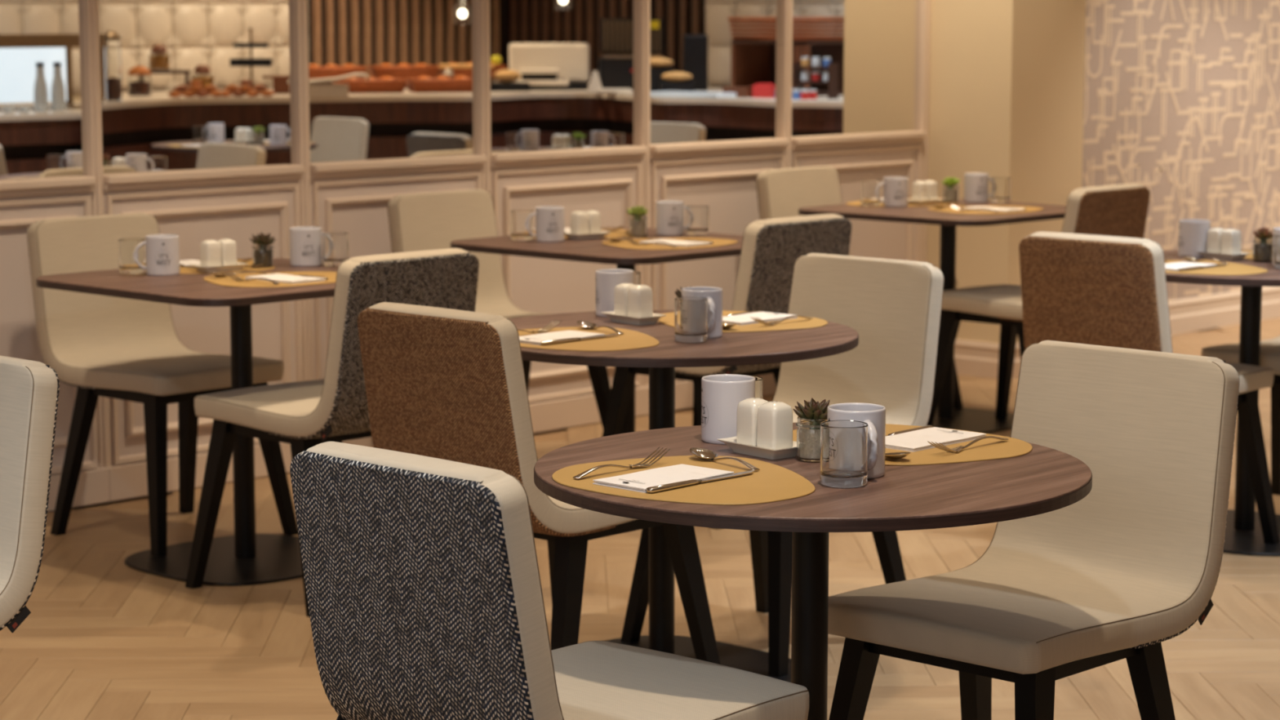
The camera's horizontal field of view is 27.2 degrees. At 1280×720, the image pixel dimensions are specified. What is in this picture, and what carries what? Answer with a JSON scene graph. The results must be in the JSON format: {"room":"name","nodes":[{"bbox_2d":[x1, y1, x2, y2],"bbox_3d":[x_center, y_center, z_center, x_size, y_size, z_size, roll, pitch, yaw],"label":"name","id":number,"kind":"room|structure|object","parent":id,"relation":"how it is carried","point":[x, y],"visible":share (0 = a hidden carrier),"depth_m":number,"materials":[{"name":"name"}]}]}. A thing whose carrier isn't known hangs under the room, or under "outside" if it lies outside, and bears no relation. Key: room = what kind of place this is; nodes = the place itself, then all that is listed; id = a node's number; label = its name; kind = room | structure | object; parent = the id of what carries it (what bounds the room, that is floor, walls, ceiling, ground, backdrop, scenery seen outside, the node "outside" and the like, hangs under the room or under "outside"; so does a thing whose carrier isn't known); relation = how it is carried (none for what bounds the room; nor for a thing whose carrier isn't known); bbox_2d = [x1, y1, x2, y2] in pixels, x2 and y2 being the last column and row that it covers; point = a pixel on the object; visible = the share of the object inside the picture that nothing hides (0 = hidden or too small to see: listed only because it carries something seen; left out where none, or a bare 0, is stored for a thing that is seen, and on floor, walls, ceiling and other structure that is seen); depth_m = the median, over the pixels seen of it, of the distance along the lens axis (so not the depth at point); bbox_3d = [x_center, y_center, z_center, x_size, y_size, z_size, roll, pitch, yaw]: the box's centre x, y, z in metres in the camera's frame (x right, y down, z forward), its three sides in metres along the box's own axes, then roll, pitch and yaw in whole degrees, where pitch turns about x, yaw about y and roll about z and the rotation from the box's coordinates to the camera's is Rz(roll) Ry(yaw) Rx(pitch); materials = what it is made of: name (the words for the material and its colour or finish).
{"room":"restaurant dining room","nodes":[
{"label":"restaurant dining room","id":0,"kind":"room"},
{"bbox_2d":[0,0,930,511],"bbox_3d":[-2.831,-0.861,6.328,0.260,2.900,11.390,7,10,43],"label":"wall","id":1,"kind":"structure","parent":0,"point":[235,120],"depth_m":8.48,"materials":[{"name":"beige paint"}]},
{"bbox_2d":[0,317,1279,719],"bbox_3d":[2.458,0.865,4.573,10.900,0.060,16.200,7,10,43],"label":"floor","id":2,"kind":"structure","parent":0,"point":[102,637],"depth_m":6.17,"materials":[{"name":"brown wood"}]},
{"bbox_2d":[0,355,59,633],"bbox_3d":[-1.305,0.438,4.301,0.473,0.859,0.624,7,10,43],"label":"dining chair","id":3,"kind":"object","parent":2,"relation":"on","point":[29,389],"visible":1,"depth_m":4.31,"materials":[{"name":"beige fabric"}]},
{"bbox_2d":[26,212,298,556],"bbox_3d":[-1.325,0.047,7.240,0.624,0.859,0.473,7,10,43],"label":"dining chair","id":4,"kind":"object","parent":2,"relation":"on","point":[117,348],"visible":0.88,"depth_m":7.23,"materials":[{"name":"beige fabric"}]},
{"bbox_2d":[35,257,337,586],"bbox_3d":[-1.031,0.155,6.864,0.801,0.745,0.801,7,10,43],"label":"dining table","id":5,"kind":"object","parent":2,"relation":"on","point":[245,557],"visible":0.58,"depth_m":6.81,"materials":[{"name":"brown wood"}]},
{"bbox_2d":[118,238,146,275],"bbox_3d":[-1.323,-0.269,6.885,0.069,0.090,0.069,7,10,43],"label":"tumbler","id":6,"kind":"object","parent":5,"relation":"on","point":[126,246],"visible":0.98,"depth_m":6.86,"materials":[{"name":"clear glass"}]},
{"bbox_2d":[133,234,179,275],"bbox_3d":[-1.248,-0.272,6.864,0.107,0.102,0.086,3,8,19],"label":"mug","id":7,"kind":"object","parent":5,"relation":"on","point":[162,251],"visible":1,"depth_m":6.83,"materials":[{"name":"white ceramic"}]},
{"bbox_2d":[144,259,275,274],"bbox_3d":[-1.166,-0.247,7.045,0.360,0.002,0.412,7,10,43],"label":"placemat","id":8,"kind":"object","parent":5,"relation":"on","point":[183,270],"visible":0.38,"depth_m":6.97,"materials":[{"name":"fabric"}]},
{"bbox_2d":[189,262,248,272],"bbox_3d":[-1.107,-0.242,6.950,0.135,0.019,0.081,-6,10,-39],"label":"tray","id":9,"kind":"object","parent":8,"relation":"on","point":[234,267],"visible":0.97,"depth_m":6.92,"materials":[{"name":"beige ceramic"}]},
{"bbox_2d":[200,240,221,266],"bbox_3d":[-1.125,-0.280,6.930,0.043,0.072,0.043,-6,10,-39],"label":"salt shaker","id":10,"kind":"object","parent":9,"relation":"on","point":[210,250],"visible":1,"depth_m":6.91,"materials":[{"name":"beige ceramic"}]},
{"bbox_2d":[217,238,236,265],"bbox_3d":[-1.089,-0.284,6.960,0.043,0.072,0.043,-6,10,-39],"label":"pepper shaker","id":11,"kind":"object","parent":9,"relation":"on","point":[228,247],"visible":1,"depth_m":6.94,"materials":[{"name":"beige ceramic"}]},
{"bbox_2d":[249,232,275,267],"bbox_3d":[-1.003,-0.292,7.037,0.070,0.095,0.066,3,8,20],"label":"potted succulent","id":12,"kind":"object","parent":8,"relation":"on","point":[262,245],"visible":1,"depth_m":7.02,"materials":[{"name":"green plant"}]},
{"bbox_2d":[251,243,274,267],"bbox_3d":[-1.004,-0.278,7.039,0.059,0.067,0.059,3,8,20],"label":"glass jar","id":13,"kind":"object","parent":12,"relation":"on","point":[262,253],"depth_m":7.02,"materials":[{"name":"glass"}]},
{"bbox_2d":[203,271,337,287],"bbox_3d":[-0.922,-0.208,6.758,0.360,0.002,0.412,7,10,43],"label":"placemat","id":14,"kind":"object","parent":5,"relation":"on","point":[226,281],"visible":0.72,"depth_m":6.68,"materials":[{"name":"fabric"}]},
{"bbox_2d":[245,273,325,284],"bbox_3d":[-0.901,-0.207,6.711,0.192,0.007,0.104,7,10,43],"label":"napkin","id":15,"kind":"object","parent":14,"relation":"on","point":[277,277],"visible":0.99,"depth_m":6.69,"materials":[{"name":"fabric"}]},
{"bbox_2d":[289,226,323,266],"bbox_3d":[-0.888,-0.304,7.103,0.107,0.102,0.086,2,8,16],"label":"mug","id":16,"kind":"object","parent":5,"relation":"on","point":[305,242],"visible":0.93,"depth_m":7.07,"materials":[{"name":"white ceramic"}]},
{"bbox_2d":[323,231,349,267],"bbox_3d":[-0.814,-0.295,7.082,0.069,0.090,0.069,7,10,43],"label":"tumbler","id":17,"kind":"object","parent":5,"relation":"on","point":[335,244],"visible":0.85,"depth_m":7.05,"materials":[{"name":"clear glass"}]},
{"bbox_2d":[185,248,479,617],"bbox_3d":[-0.745,0.146,6.492,0.624,0.859,0.473,7,10,43],"label":"dining chair","id":18,"kind":"object","parent":2,"relation":"on","point":[304,415],"visible":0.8,"depth_m":6.29,"materials":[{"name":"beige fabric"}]},
{"bbox_2d":[386,189,610,429],"bbox_3d":[-0.429,-0.083,8.215,0.624,0.859,0.473,7,10,43],"label":"dining chair","id":19,"kind":"object","parent":2,"relation":"on","point":[420,221],"visible":0.43,"depth_m":8.33,"materials":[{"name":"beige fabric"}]},
{"bbox_2d":[357,302,719,664],"bbox_3d":[-0.203,0.300,5.336,0.473,0.859,0.624,7,10,43],"label":"dining chair","id":20,"kind":"object","parent":2,"relation":"on","point":[441,383],"visible":0.58,"depth_m":5.11,"materials":[{"name":"beige fabric"}]},
{"bbox_2d":[289,441,808,719],"bbox_3d":[-0.114,0.522,3.665,0.473,0.859,0.624,7,10,43],"label":"dining chair","id":21,"kind":"object","parent":2,"relation":"on","point":[424,588],"visible":1,"depth_m":3.44,"materials":[{"name":"beige fabric"}]},
{"bbox_2d":[450,226,743,433],"bbox_3d":[-0.042,0.017,7.901,0.801,0.745,0.801,7,10,43],"label":"dining table","id":22,"kind":"object","parent":2,"relation":"on","point":[590,251],"visible":0.31,"depth_m":7.61,"materials":[{"name":"brown wood"}]},
{"bbox_2d":[510,209,533,241],"bbox_3d":[-0.351,-0.400,7.869,0.069,0.090,0.069,7,10,43],"label":"tumbler","id":23,"kind":"object","parent":22,"relation":"on","point":[518,232],"visible":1,"depth_m":7.84,"materials":[{"name":"clear glass"}]},
{"bbox_2d":[524,206,564,242],"bbox_3d":[-0.277,-0.403,7.848,0.107,0.102,0.086,3,8,19],"label":"mug","id":24,"kind":"object","parent":22,"relation":"on","point":[549,220],"visible":1,"depth_m":7.81,"materials":[{"name":"white ceramic"}]},
{"bbox_2d":[533,228,631,239],"bbox_3d":[-0.177,-0.384,8.082,0.360,0.002,0.412,7,10,43],"label":"placemat","id":25,"kind":"object","parent":22,"relation":"on","point":[613,234],"visible":0.26,"depth_m":8.05,"materials":[{"name":"yellow leather"}]},
{"bbox_2d":[564,231,611,239],"bbox_3d":[-0.163,-0.373,7.937,0.135,0.019,0.081,-6,10,-39],"label":"tray","id":26,"kind":"object","parent":25,"relation":"on","point":[587,236],"visible":0.86,"depth_m":7.91,"materials":[{"name":"beige ceramic"}]},
{"bbox_2d":[570,210,588,234],"bbox_3d":[-0.181,-0.411,7.917,0.043,0.072,0.043,-6,10,-39],"label":"salt shaker","id":27,"kind":"object","parent":26,"relation":"on","point":[579,219],"visible":1,"depth_m":7.90,"materials":[{"name":"beige ceramic"}]},
{"bbox_2d":[584,209,600,233],"bbox_3d":[-0.145,-0.415,7.946,0.043,0.072,0.043,-6,10,-39],"label":"pepper shaker","id":28,"kind":"object","parent":26,"relation":"on","point":[594,216],"visible":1,"depth_m":7.93,"materials":[{"name":"beige ceramic"}]},
{"bbox_2d":[625,205,648,236],"bbox_3d":[-0.009,-0.421,8.004,0.069,0.096,0.064,2,8,18],"label":"potted succulent","id":29,"kind":"object","parent":22,"relation":"on","point":[637,223],"visible":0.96,"depth_m":7.99,"materials":[{"name":"green plant"}]},
{"bbox_2d":[628,214,647,236],"bbox_3d":[-0.006,-0.407,8.007,0.059,0.067,0.059,3,8,20],"label":"glass jar","id":30,"kind":"object","parent":29,"relation":"on","point":[637,224],"depth_m":7.98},
{"bbox_2d":[601,237,737,249],"bbox_3d":[0.082,-0.344,7.782,0.360,0.002,0.412,7,10,43],"label":"placemat","id":31,"kind":"object","parent":22,"relation":"on","point":[717,242],"visible":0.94,"depth_m":7.72,"materials":[{"name":"yellow leather"}]},
{"bbox_2d":[639,239,711,247],"bbox_3d":[0.103,-0.343,7.734,0.192,0.007,0.104,7,10,43],"label":"napkin","id":32,"kind":"object","parent":31,"relation":"on","point":[675,242],"visible":0.99,"depth_m":7.71,"materials":[{"name":"white paper"}]},
{"bbox_2d":[655,200,686,235],"bbox_3d":[0.101,-0.433,8.072,0.107,0.102,0.086,2,8,16],"label":"mug","id":33,"kind":"object","parent":22,"relation":"on","point":[669,215],"visible":1,"depth_m":8.04,"materials":[{"name":"white ceramic"}]},
{"bbox_2d":[686,204,708,235],"bbox_3d":[0.175,-0.424,8.052,0.069,0.090,0.069,7,10,43],"label":"tumbler","id":34,"kind":"object","parent":22,"relation":"on","point":[697,215],"visible":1,"depth_m":8.02,"materials":[{"name":"clear glass"}]},
{"bbox_2d":[508,310,858,682],"bbox_3d":[0.047,0.309,5.699,0.839,0.745,0.839,7,10,43],"label":"dining table","id":35,"kind":"object","parent":2,"relation":"on","point":[731,348],"visible":0.34,"depth_m":5.64,"materials":[{"name":"brown wood"}]},
{"bbox_2d":[517,326,659,351],"bbox_3d":[-0.129,-0.045,5.531,0.412,0.002,0.360,7,10,43],"label":"placemat","id":36,"kind":"object","parent":35,"relation":"on","point":[630,340],"visible":0.56,"depth_m":5.45,"materials":[{"name":"yellow leather"}]},
{"bbox_2d":[519,330,604,345],"bbox_3d":[-0.177,-0.047,5.509,0.104,0.007,0.192,7,10,43],"label":"napkin","id":37,"kind":"object","parent":36,"relation":"on","point":[536,339],"visible":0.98,"depth_m":5.51,"materials":[{"name":"white paper"}]},
{"bbox_2d":[540,333,619,345],"bbox_3d":[-0.121,-0.045,5.482,0.016,0.008,0.229,7,10,43],"label":"table knife","id":38,"kind":"object","parent":36,"relation":"on","point":[575,339],"visible":1,"depth_m":5.45,"materials":[{"name":"metal"}]},
{"bbox_2d":[577,320,623,334],"bbox_3d":[-0.085,-0.069,5.641,0.037,0.014,0.162,-5,9,-34],"label":"spoon","id":39,"kind":"object","parent":36,"relation":"on","point":[588,325],"visible":1,"depth_m":5.67,"materials":[{"name":"metal"}]},
{"bbox_2d":[577,320,596,328],"bbox_3d":[-0.115,-0.075,5.686,0.037,0.014,0.054,-5,9,-34],"label":"bowl","id":40,"kind":"object","parent":39,"relation":"on","point":[588,325],"depth_m":5.69,"materials":[{"name":"metal"}]},
{"bbox_2d":[595,268,633,317],"bbox_3d":[-0.053,-0.152,5.955,0.086,0.102,0.107,3,8,19],"label":"mug","id":41,"kind":"object","parent":35,"relation":"on","point":[606,280],"visible":0.52,"depth_m":5.91,"materials":[{"name":"white ceramic"}]},
{"bbox_2d":[600,311,666,324],"bbox_3d":[-0.014,-0.092,5.822,0.081,0.019,0.135,-6,10,-39],"label":"tray","id":42,"kind":"object","parent":35,"relation":"on","point":[614,317],"visible":0.8,"depth_m":5.79,"materials":[{"name":"beige ceramic"}]},
{"bbox_2d":[613,283,635,315],"bbox_3d":[-0.029,-0.134,5.835,0.043,0.072,0.043,-6,10,-39],"label":"salt shaker","id":43,"kind":"object","parent":42,"relation":"on","point":[620,294],"visible":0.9,"depth_m":5.82,"materials":[{"name":"beige ceramic"}]},
{"bbox_2d":[627,284,653,317],"bbox_3d":[0.001,-0.129,5.799,0.043,0.072,0.043,-6,10,-39],"label":"pepper shaker","id":44,"kind":"object","parent":42,"relation":"on","point":[640,297],"visible":1,"depth_m":5.78,"materials":[{"name":"beige ceramic"}]},
{"bbox_2d":[674,297,707,343],"bbox_3d":[0.106,-0.083,5.482,0.069,0.090,0.069,7,10,43],"label":"tumbler","id":45,"kind":"object","parent":35,"relation":"on","point":[691,313],"visible":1,"depth_m":5.45,"materials":[{"name":"clear glass"}]},
{"bbox_2d":[681,286,722,338],"bbox_3d":[0.128,-0.098,5.554,0.086,0.102,0.107,2,8,16],"label":"mug","id":46,"kind":"object","parent":35,"relation":"on","point":[713,295],"visible":0.56,"depth_m":5.53,"materials":[{"name":"white ceramic"}]},
{"bbox_2d":[657,310,827,332],"bbox_3d":[0.201,-0.085,5.830,0.412,0.002,0.360,7,10,43],"label":"placemat","id":47,"kind":"object","parent":35,"relation":"on","point":[797,323],"visible":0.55,"depth_m":5.76,"materials":[{"name":"yellow leather"}]},
{"bbox_2d":[722,311,798,325],"bbox_3d":[0.248,-0.093,5.851,0.104,0.007,0.192,7,10,43],"label":"napkin","id":48,"kind":"object","parent":47,"relation":"on","point":[740,319],"visible":0.95,"depth_m":5.84,"materials":[{"name":"fabric"}]},
{"bbox_2d":[750,315,812,325],"bbox_3d":[0.311,-0.091,5.776,0.025,0.022,0.198,7,10,41],"label":"fork","id":49,"kind":"object","parent":47,"relation":"on","point":[762,322],"visible":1,"depth_m":5.75,"materials":[{"name":"metal"}]},
{"bbox_2d":[601,213,852,528],"bbox_3d":[0.240,0.004,7.561,0.624,0.859,0.473,7,10,43],"label":"dining chair","id":50,"kind":"object","parent":2,"relation":"on","point":[771,249],"visible":0.47,"depth_m":7.29,"materials":[{"name":"beige fabric"}]},
{"bbox_2d":[620,253,943,677],"bbox_3d":[0.340,0.212,6.000,0.473,0.859,0.624,7,10,43],"label":"dining chair","id":51,"kind":"object","parent":2,"relation":"on","point":[894,306],"visible":0.47,"depth_m":6.06,"materials":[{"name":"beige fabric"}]},
{"bbox_2d":[533,422,1092,719],"bbox_3d":[0.259,0.529,4.050,0.839,0.745,0.839,7,10,43],"label":"dining table","id":52,"kind":"object","parent":2,"relation":"on","point":[1042,480],"visible":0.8,"depth_m":3.86,"materials":[{"name":"brown wood"}]},
{"bbox_2d":[551,455,815,505],"bbox_3d":[0.083,0.174,3.882,0.412,0.002,0.360,7,10,43],"label":"placemat","id":53,"kind":"object","parent":52,"relation":"on","point":[772,482],"visible":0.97,"depth_m":3.83,"materials":[{"name":"fabric"}]},
{"bbox_2d":[573,447,670,479],"bbox_3d":[-0.028,0.154,3.932,0.025,0.022,0.198,7,10,41],"label":"fork","id":54,"kind":"object","parent":53,"relation":"on","point":[639,464],"visible":1,"depth_m":3.95,"materials":[{"name":"metal"}]},
{"bbox_2d":[592,463,733,493],"bbox_3d":[0.035,0.172,3.860,0.104,0.007,0.192,7,10,43],"label":"napkin","id":55,"kind":"object","parent":53,"relation":"on","point":[638,482],"visible":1,"depth_m":3.85,"materials":[{"name":"white paper"}]},
{"bbox_2d":[645,470,754,493],"bbox_3d":[0.090,0.174,3.833,0.016,0.008,0.229,7,10,43],"label":"table knife","id":56,"kind":"object","parent":53,"relation":"on","point":[679,484],"visible":1,"depth_m":3.80,"materials":[{"name":"metal"}]},
{"bbox_2d":[689,447,759,471],"bbox_3d":[0.128,0.150,3.993,0.037,0.014,0.162,-5,9,-34],"label":"spoon","id":57,"kind":"object","parent":53,"relation":"on","point":[701,453],"visible":1,"depth_m":4.03,"materials":[{"name":"metal"}]},
{"bbox_2d":[689,447,718,459],"bbox_3d":[0.097,0.144,4.037,0.037,0.014,0.054,-5,9,-34],"label":"bowl","id":58,"kind":"object","parent":57,"relation":"on","point":[701,453],"depth_m":4.05,"materials":[{"name":"metal"}]},
{"bbox_2d":[701,373,755,444],"bbox_3d":[0.144,0.077,4.231,0.086,0.102,0.107,3,8,19],"label":"mug","id":59,"kind":"object","parent":52,"relation":"on","point":[722,394],"visible":0.63,"depth_m":4.18,"materials":[{"name":"white ceramic"}]},
{"bbox_2d":[750,375,763,398],"bbox_3d":[0.165,0.074,4.306,0.069,0.090,0.069,7,10,43],"label":"tumbler","id":60,"kind":"object","parent":52,"relation":"on","point":[758,380],"visible":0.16,"depth_m":4.28,"materials":[{"name":"clear glass"}]},
{"bbox_2d":[717,436,796,459],"bbox_3d":[0.193,0.136,4.100,0.081,0.019,0.135,-6,10,-39],"label":"tray","id":61,"kind":"object","parent":52,"relation":"on","point":[731,442],"visible":0.66,"depth_m":4.07,"materials":[{"name":"beige ceramic"}]},
{"bbox_2d":[736,397,768,446],"bbox_3d":[0.178,0.095,4.113,0.043,0.072,0.043,-6,10,-39],"label":"salt shaker","id":62,"kind":"object","parent":61,"relation":"on","point":[747,409],"visible":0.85,"depth_m":4.09,"materials":[{"name":"beige ceramic"}]},
{"bbox_2d":[756,400,792,449],"bbox_3d":[0.208,0.100,4.077,0.043,0.072,0.043,-6,10,-39],"label":"pepper shaker","id":63,"kind":"object","parent":61,"relation":"on","point":[775,418],"visible":1,"depth_m":4.06,"materials":[{"name":"beige ceramic"}]},
{"bbox_2d":[792,397,829,462],"bbox_3d":[0.269,0.106,4.040,0.070,0.095,0.066,3,8,20],"label":"potted succulent","id":64,"kind":"object","parent":52,"relation":"on","point":[810,418],"visible":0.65,"depth_m":4.02,"materials":[{"name":"green plant"}]},
{"bbox_2d":[795,416,826,462],"bbox_3d":[0.268,0.120,4.043,0.059,0.067,0.059,3,8,20],"label":"glass jar","id":65,"kind":"object","parent":64,"relation":"on","point":[808,431],"depth_m":4.02,"materials":[{"name":"glass"}]},
{"bbox_2d":[819,420,867,488],"bbox_3d":[0.295,0.137,3.831,0.069,0.090,0.069,7,10,43],"label":"tumbler","id":66,"kind":"object","parent":52,"relation":"on","point":[843,464],"visible":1,"depth_m":3.80,"materials":[{"name":"clear glass"}]},
{"bbox_2d":[826,402,885,479],"bbox_3d":[0.317,0.121,3.904,0.086,0.102,0.107,2,8,16],"label":"mug","id":67,"kind":"object","parent":52,"relation":"on","point":[874,415],"visible":0.48,"depth_m":3.88,"materials":[{"name":"white ceramic"}]},
{"bbox_2d":[792,423,1032,466],"bbox_3d":[0.405,0.133,4.188,0.412,0.002,0.360,7,10,43],"label":"placemat","id":68,"kind":"object","parent":52,"relation":"on","point":[986,449],"visible":0.48,"depth_m":4.11,"materials":[{"name":"yellow leather"}]},
{"bbox_2d":[884,426,986,452],"bbox_3d":[0.453,0.126,4.208,0.104,0.007,0.192,7,10,43],"label":"napkin","id":69,"kind":"object","parent":68,"relation":"on","point":[916,440],"visible":0.95,"depth_m":4.20,"materials":[{"name":"white paper"}]},
{"bbox_2d":[927,435,1008,452],"bbox_3d":[0.516,0.127,4.134,0.025,0.022,0.198,7,10,41],"label":"fork","id":70,"kind":"object","parent":68,"relation":"on","point":[957,449],"visible":1,"depth_m":4.11,"materials":[{"name":"metal"}]},
{"bbox_2d":[755,165,963,408],"bbox_3d":[0.773,-0.250,9.476,0.624,0.859,0.473,7,10,43],"label":"dining chair","id":71,"kind":"object","parent":2,"relation":"on","point":[780,193],"visible":0.33,"depth_m":9.54,"materials":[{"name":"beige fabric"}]},
{"bbox_2d":[798,197,1066,433],"bbox_3d":[1.068,-0.155,9.194,0.801,0.745,0.801,7,10,43],"label":"dining table","id":72,"kind":"object","parent":2,"relation":"on","point":[974,420],"visible":0.56,"depth_m":9.11,"materials":[{"name":"brown wood"}]},
{"bbox_2d":[844,198,958,207],"bbox_3d":[0.932,-0.556,9.375,0.360,0.002,0.412,7,10,43],"label":"placemat","id":73,"kind":"object","parent":72,"relation":"on","point":[856,202],"visible":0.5,"depth_m":9.29,"materials":[{"name":"yellow leather"}]},
{"bbox_2d":[861,179,880,206],"bbox_3d":[0.808,-0.583,9.246,0.069,0.090,0.069,7,10,43],"label":"tumbler","id":74,"kind":"object","parent":73,"relation":"on","point":[868,198],"visible":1,"depth_m":9.22,"materials":[{"name":"clear glass"}]},
{"bbox_2d":[875,177,908,207],"bbox_3d":[0.882,-0.586,9.224,0.107,0.102,0.086,3,8,19],"label":"mug","id":75,"kind":"object","parent":73,"relation":"on","point":[895,188],"visible":1,"depth_m":9.19,"materials":[{"name":"white ceramic"}]},
{"bbox_2d":[907,198,945,204],"bbox_3d":[1.004,-0.557,9.319,0.135,0.019,0.081,-6,10,-39],"label":"tray","id":76,"kind":"object","parent":73,"relation":"on","point":[938,201],"visible":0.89,"depth_m":9.29,"materials":[{"name":"beige ceramic"}]},
{"bbox_2d":[911,180,928,200],"bbox_3d":[0.986,-0.595,9.299,0.043,0.072,0.043,-6,10,-39],"label":"salt shaker","id":77,"kind":"object","parent":76,"relation":"on","point":[920,188],"visible":1,"depth_m":9.28,"materials":[{"name":"beige ceramic"}]},
{"bbox_2d":[924,180,937,199],"bbox_3d":[1.022,-0.598,9.329,0.043,0.072,0.043,-6,10,-39],"label":"pepper shaker","id":78,"kind":"object","parent":76,"relation":"on","point":[932,185],"visible":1,"depth_m":9.31,"materials":[{"name":"beige ceramic"}]},
{"bbox_2d":[942,176,959,203],"bbox_3d":[1.104,-0.604,9.387,0.066,0.094,0.072,3,8,20],"label":"potted succulent","id":79,"kind":"object","parent":73,"relation":"on","point":[950,191],"visible":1,"depth_m":9.36,"materials":[{"name":"green plant"}]},
{"bbox_2d":[964,173,991,203],"bbox_3d":[1.211,-0.614,9.433,0.107,0.102,0.086,2,8,16],"label":"mug","id":80,"kind":"object","parent":72,"relation":"on","point":[975,184],"visible":1,"depth_m":9.40,"materials":[{"name":"white ceramic"}]},
{"bbox_2d":[927,205,1043,214],"bbox_3d":[1.184,-0.517,9.082,0.360,0.002,0.412,7,10,43],"label":"placemat","id":81,"kind":"object","parent":72,"relation":"on","point":[949,209],"visible":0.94,"depth_m":8.99,"materials":[{"name":"yellow leather"}]},
{"bbox_2d":[960,205,1024,212],"bbox_3d":[1.205,-0.516,9.034,0.192,0.007,0.104,7,10,43],"label":"napkin","id":82,"kind":"object","parent":81,"relation":"on","point":[997,209],"visible":0.99,"depth_m":9.01,"materials":[{"name":"fabric"}]},
{"bbox_2d":[991,177,1010,203],"bbox_3d":[1.285,-0.605,9.412,0.069,0.090,0.069,7,10,43],"label":"tumbler","id":83,"kind":"object","parent":72,"relation":"on","point":[1000,186],"visible":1,"depth_m":9.38,"materials":[{"name":"clear glass"}]},
{"bbox_2d":[827,340,1239,719],"bbox_3d":[0.642,0.430,4.357,0.473,0.859,0.624,7,10,43],"label":"dining chair","id":84,"kind":"object","parent":2,"relation":"on","point":[1125,569],"visible":0.91,"depth_m":4.37,"materials":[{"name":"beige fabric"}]},
{"bbox_2d":[927,183,1150,425],"bbox_3d":[1.328,-0.166,8.846,0.624,0.859,0.473,7,10,43],"label":"dining chair","id":85,"kind":"object","parent":2,"relation":"on","point":[1115,210],"visible":0.58,"depth_m":8.73,"materials":[{"name":"beige fabric"}]},
{"bbox_2d":[1018,231,1279,544],"bbox_3d":[1.334,0.082,6.981,0.473,0.859,0.624,7,10,43],"label":"dining chair","id":86,"kind":"object","parent":2,"relation":"on","point":[1088,289],"visible":0.56,"depth_m":6.75,"materials":[{"name":"beige fabric"}]},
{"bbox_2d":[1163,249,1279,556],"bbox_3d":[1.661,0.107,7.218,0.839,0.745,0.839,7,10,43],"label":"dining table","id":87,"kind":"object","parent":2,"relation":"on","point":[1243,533],"visible":0.41,"depth_m":7.17,"materials":[{"name":"brown wood"}]},
{"bbox_2d":[1177,219,1210,257],"bbox_3d":[1.546,-0.339,7.365,0.086,0.102,0.107,3,8,19],"label":"mug","id":88,"kind":"object","parent":87,"relation":"on","point":[1193,233],"visible":0.88,"depth_m":7.32,"materials":[{"name":"white ceramic"}]},
{"bbox_2d":[1164,259,1267,275],"bbox_3d":[1.484,-0.247,7.051,0.412,0.002,0.360,7,10,43],"label":"placemat","id":89,"kind":"object","parent":87,"relation":"on","point":[1232,268],"visible":0.5,"depth_m":6.97,"materials":[{"name":"fabric"}]},
{"bbox_2d":[1164,262,1216,271],"bbox_3d":[1.437,-0.249,7.029,0.104,0.007,0.192,7,10,43],"label":"napkin","id":90,"kind":"object","parent":89,"relation":"on","point":[1175,266],"visible":0.66,"depth_m":7.04,"materials":[{"name":"fabric"}]},
{"bbox_2d":[1196,251,1252,260],"bbox_3d":[1.611,-0.288,7.296,0.081,0.019,0.135,-6,10,-39],"label":"tray","id":91,"kind":"object","parent":87,"relation":"on","point":[1206,255],"visible":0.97,"depth_m":7.26,"materials":[{"name":"beige ceramic"}]},
{"bbox_2d":[1206,227,1225,253],"bbox_3d":[1.596,-0.330,7.309,0.043,0.072,0.043,-6,10,-39],"label":"salt shaker","id":92,"kind":"object","parent":91,"relation":"on","point":[1214,235],"visible":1,"depth_m":7.29,"materials":[{"name":"beige ceramic"}]},
{"bbox_2d":[1220,228,1241,254],"bbox_3d":[1.626,-0.325,7.273,0.043,0.072,0.043,-6,10,-39],"label":"pepper shaker","id":93,"kind":"object","parent":91,"relation":"on","point":[1231,238],"visible":1,"depth_m":7.26,"materials":[{"name":"beige ceramic"}]},
{"bbox_2d":[1252,226,1273,262],"bbox_3d":[1.700,-0.314,7.202,0.061,0.096,0.066,3,8,20],"label":"potted succulent","id":94,"kind":"object","parent":87,"relation":"on","point":[1262,252],"visible":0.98,"depth_m":7.18,"materials":[{"name":"green plant"}]},
{"bbox_2d":[1252,236,1272,262],"bbox_3d":[1.699,-0.300,7.205,0.059,0.067,0.059,3,8,20],"label":"glass jar","id":95,"kind":"object","parent":94,"relation":"on","point":[1262,252],"depth_m":7.18,"materials":[{"name":"glass"}]},
{"bbox_2d":[1273,234,1279,270],"bbox_3d":[1.716,-0.285,7.005,0.069,0.090,0.069,7,10,43],"label":"tumbler","id":96,"kind":"object","parent":87,"relation":"on","point":[1277,240],"visible":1,"depth_m":6.99,"materials":[{"name":"clear glass"}]},
{"bbox_2d":[1201,335,1279,495],"bbox_3d":[1.938,0.008,7.531,0.473,0.859,0.624,7,10,43],"label":"dining chair","id":97,"kind":"object","parent":2,"relation":"on","point":[1269,348],"visible":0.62,"depth_m":7.54,"materials":[{"name":"beige fabric"}]},
{"bbox_2d":[942,184,959,203],"bbox_3d":[1.103,-0.590,9.386,0.059,0.067,0.059,3,8,20],"label":"glass jar","id":98,"kind":"object","parent":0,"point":[950,192],"depth_m":9.36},
{"bbox_2d":[927,0,1085,378],"bbox_3d":[1.373,-1.415,10.495,0.653,2.900,0.535,7,10,43],"label":"column","id":99,"kind":"structure","parent":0,"point":[1006,94],"depth_m":10.32,"materials":[{"name":"beige paint"}]},
{"bbox_2d":[1081,0,1279,334],"bbox_3d":[2.848,-1.643,12.210,0.270,2.900,4.184,7,10,43],"label":"wall","id":100,"kind":"structure","parent":0,"point":[1182,97],"depth_m":11.69,"materials":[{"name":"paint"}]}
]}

